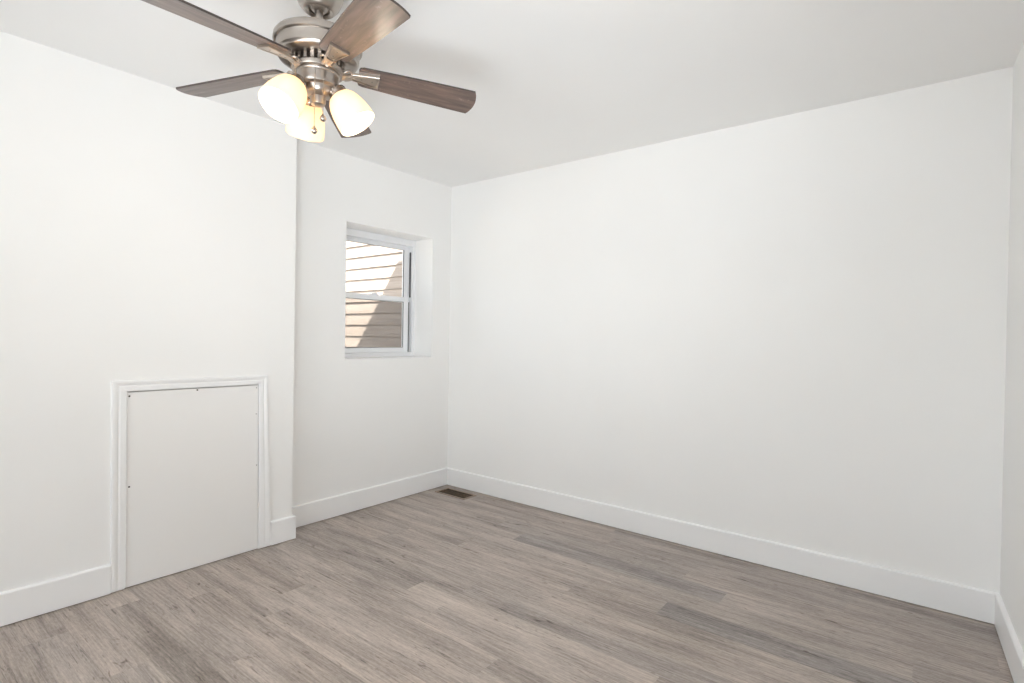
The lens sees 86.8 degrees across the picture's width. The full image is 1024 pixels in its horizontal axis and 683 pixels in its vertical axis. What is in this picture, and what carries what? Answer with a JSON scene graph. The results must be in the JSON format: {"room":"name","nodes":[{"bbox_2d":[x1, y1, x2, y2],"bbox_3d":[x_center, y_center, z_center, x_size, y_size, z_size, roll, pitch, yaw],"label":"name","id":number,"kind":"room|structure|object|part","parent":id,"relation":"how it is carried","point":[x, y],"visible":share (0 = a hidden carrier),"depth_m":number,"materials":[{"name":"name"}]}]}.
{"room":"empty bedroom","nodes":[
{"label":"empty bedroom","id":0,"kind":"room"},
{"bbox_2d":[0,31,296,592],"bbox_3d":[-2.713,-0.033,1.533,0.170,2.460,4.400,1,1,38],"label":"wall","id":1,"kind":"structure","parent":0,"point":[148,227],"depth_m":2.50,"materials":[{"name":"paint"}]},
{"bbox_2d":[0,564,110,626],"bbox_3d":[-2.955,1.104,1.177,0.018,0.136,3.452,1,1,39],"label":"baseboard","id":2,"kind":"structure","parent":1,"relation":"attached to","point":[25,602],"depth_m":2.36,"materials":[{"name":"paint"}]},
{"bbox_2d":[110,375,270,591],"bbox_3d":[-1.626,0.681,2.816,0.016,0.986,0.769,1,1,39],"label":"trim","id":3,"kind":"structure","parent":1,"relation":"attached to","point":[119,389],"depth_m":2.56,"materials":[{"name":"paint"}]},
{"bbox_2d":[126,385,257,587],"bbox_3d":[-1.639,0.712,2.822,0.017,0.932,0.633,1,1,39],"label":"access panel","id":4,"kind":"object","parent":1,"relation":"attached to","point":[192,454],"visible":1,"depth_m":2.78,"materials":[{"name":"paint"}]},
{"bbox_2d":[270,515,295,544],"bbox_3d":[-1.407,1.109,3.225,0.178,0.136,0.152,1,1,38],"label":"baseboard","id":5,"kind":"structure","parent":1,"relation":"attached to","point":[283,529],"depth_m":3.17,"materials":[{"name":"paint"}]},
{"bbox_2d":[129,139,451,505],"bbox_3d":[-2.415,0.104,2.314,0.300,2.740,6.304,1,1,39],"label":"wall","id":6,"kind":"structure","parent":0,"point":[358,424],"depth_m":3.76,"materials":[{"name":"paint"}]},
{"bbox_2d":[292,468,446,527],"bbox_3d":[-0.980,1.110,3.887,0.019,0.136,1.454,1,1,39],"label":"baseboard","id":7,"kind":"structure","parent":6,"relation":"attached to","point":[322,509],"depth_m":3.81,"materials":[{"name":"paint"}]},
{"bbox_2d":[345,228,427,359],"bbox_3d":[-0.993,-0.341,4.067,0.294,0.938,0.792,1,1,38],"label":"window","id":8,"kind":"structure","parent":6,"relation":"in","point":[406,350],"depth_m":4.29,"materials":[{"name":"white plastic"}]},
{"bbox_3d":[-1.061,-0.130,4.120,0.025,0.440,0.672,1,1,39],"label":"sash","id":9,"kind":"part","parent":8,"relation":"part of","materials":[{"name":"white plastic"}]},
{"bbox_3d":[-1.082,-0.537,4.137,0.024,0.453,0.720,1,1,39],"label":"sash","id":10,"kind":"part","parent":8,"relation":"part of","materials":[{"name":"white plastic"}]},
{"bbox_3d":[-0.967,0.126,4.046,0.199,0.004,0.792,1,1,39],"label":"sill","id":11,"kind":"part","parent":8,"relation":"part of","materials":[{"name":"paint"}]},
{"bbox_2d":[0,485,1013,682],"bbox_3d":[-0.848,1.273,1.008,3.850,0.120,5.870,1,1,38],"label":"floor","id":12,"kind":"structure","parent":0,"point":[428,586],"depth_m":2.37,"materials":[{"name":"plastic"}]},
{"bbox_2d":[435,488,476,499],"bbox_3d":[-0.438,1.185,4.198,0.310,0.004,0.144,1,1,38],"label":"floor vent","id":13,"kind":"object","parent":12,"relation":"in","point":[447,491],"visible":1,"depth_m":4.20,"materials":[{"name":"beige metal"}]},
{"bbox_2d":[0,0,1023,186],"bbox_3d":[-0.916,-1.329,1.043,4.200,0.200,6.170,1,1,38],"label":"ceiling","id":14,"kind":"structure","parent":0,"point":[555,82],"depth_m":2.33,"materials":[{"name":"paint"}]},
{"bbox_2d":[141,0,475,141],"bbox_3d":[-0.659,-0.950,1.785,1.049,0.562,1.029,1,1,38],"label":"ceiling fan","id":15,"kind":"object","parent":14,"relation":"hanging from","point":[321,54],"visible":1,"depth_m":1.75,"materials":[{"name":"brown wood"}]},
{"bbox_3d":[-0.835,-0.898,1.533,0.130,0.006,0.416,15,11,32],"label":"blade","id":16,"kind":"part","parent":15,"relation":"part of","materials":[{"name":"brown wood"}]},
{"bbox_3d":[-0.975,-0.904,1.904,0.416,0.006,0.130,-2,11,15],"label":"blade","id":17,"kind":"part","parent":15,"relation":"part of","materials":[{"name":"brown wood"}]},
{"bbox_3d":[-0.716,-0.770,1.704,0.131,0.148,0.146,1,1,38],"label":"lamp shade","id":18,"kind":"part","parent":15,"relation":"part of","materials":[{"name":"white glass"}]},
{"bbox_3d":[-0.709,-0.789,1.720,0.060,0.091,0.077,1,1,38],"label":"bulb","id":19,"kind":"part","parent":15,"relation":"part of","materials":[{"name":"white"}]},
{"bbox_3d":[-0.728,-0.772,1.924,0.145,0.148,0.133,1,1,38],"label":"lamp shade","id":20,"kind":"part","parent":15,"relation":"part of","materials":[{"name":"white glass"}]},
{"bbox_3d":[-0.638,-0.791,1.749,0.003,0.200,0.003,1,1,38],"label":"pull chain","id":21,"kind":"part","parent":15,"relation":"part of","materials":[{"name":"silver metal"}]},
{"bbox_3d":[-0.665,-0.901,2.152,0.130,0.006,0.416,-11,-2,-3],"label":"blade","id":22,"kind":"part","parent":15,"relation":"part of","materials":[{"name":"brown wood"}]},
{"bbox_3d":[-0.535,-0.768,1.824,0.142,0.148,0.140,1,1,38],"label":"lamp shade","id":23,"kind":"part","parent":15,"relation":"part of","materials":[{"name":"white glass"}]},
{"bbox_3d":[-0.552,-0.787,1.823,0.070,0.091,0.067,1,1,38],"label":"bulb","id":24,"kind":"part","parent":15,"relation":"part of","materials":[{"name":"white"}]},
{"bbox_3d":[-0.439,-0.891,1.551,0.130,0.006,0.416,15,-5,-39],"label":"blade","id":25,"kind":"part","parent":15,"relation":"part of","materials":[{"name":"brown wood"}]},
{"bbox_3d":[-0.334,-0.893,1.934,0.416,0.007,0.130,4,-12,-21],"label":"blade","id":26,"kind":"part","parent":15,"relation":"part of","materials":[{"name":"brown wood"}]},
{"bbox_2d":[447,67,1012,592],"bbox_3d":[0.980,0.150,3.377,3.699,2.740,0.150,1,1,38],"label":"wall","id":27,"kind":"structure","parent":0,"point":[791,330],"depth_m":2.96,"materials":[{"name":"paint"}]},
{"bbox_2d":[447,467,996,623],"bbox_3d":[0.799,1.144,3.411,3.393,0.136,0.018,1,1,38],"label":"baseboard","id":28,"kind":"structure","parent":27,"relation":"attached to","point":[954,598],"depth_m":2.96,"materials":[{"name":"paint"}]},
{"bbox_2d":[1000,42,1023,651],"bbox_3d":[0.468,0.176,-0.123,0.150,2.740,6.011,1,1,36],"label":"wall","id":29,"kind":"structure","parent":0,"point":[1012,531],"depth_m":2.18,"materials":[{"name":"paint"}]},
{"bbox_2d":[994,593,1023,682],"bbox_3d":[0.445,1.172,0.019,0.019,0.136,5.809,1,1,36],"label":"baseboard","id":30,"kind":"structure","parent":29,"relation":"attached to","point":[1014,654],"depth_m":2.08,"materials":[{"name":"paint"}]},
{"label":"outside","id":31,"kind":"structure","parent":0,"visible":0},
{"bbox_3d":[-7.840,1.817,1.611,20.000,0.050,14.530,1,1,38],"label":"ground","id":32,"kind":"structure","parent":31,"visible":0},
{"bbox_2d":[345,241,402,347],"bbox_3d":[-2.937,-1.569,6.986,11.000,6.723,0.038,1,1,38],"label":"wall","id":33,"kind":"structure","parent":32,"relation":"on","point":[369,268],"depth_m":5.84,"materials":[{"name":"plastic"}]}
]}

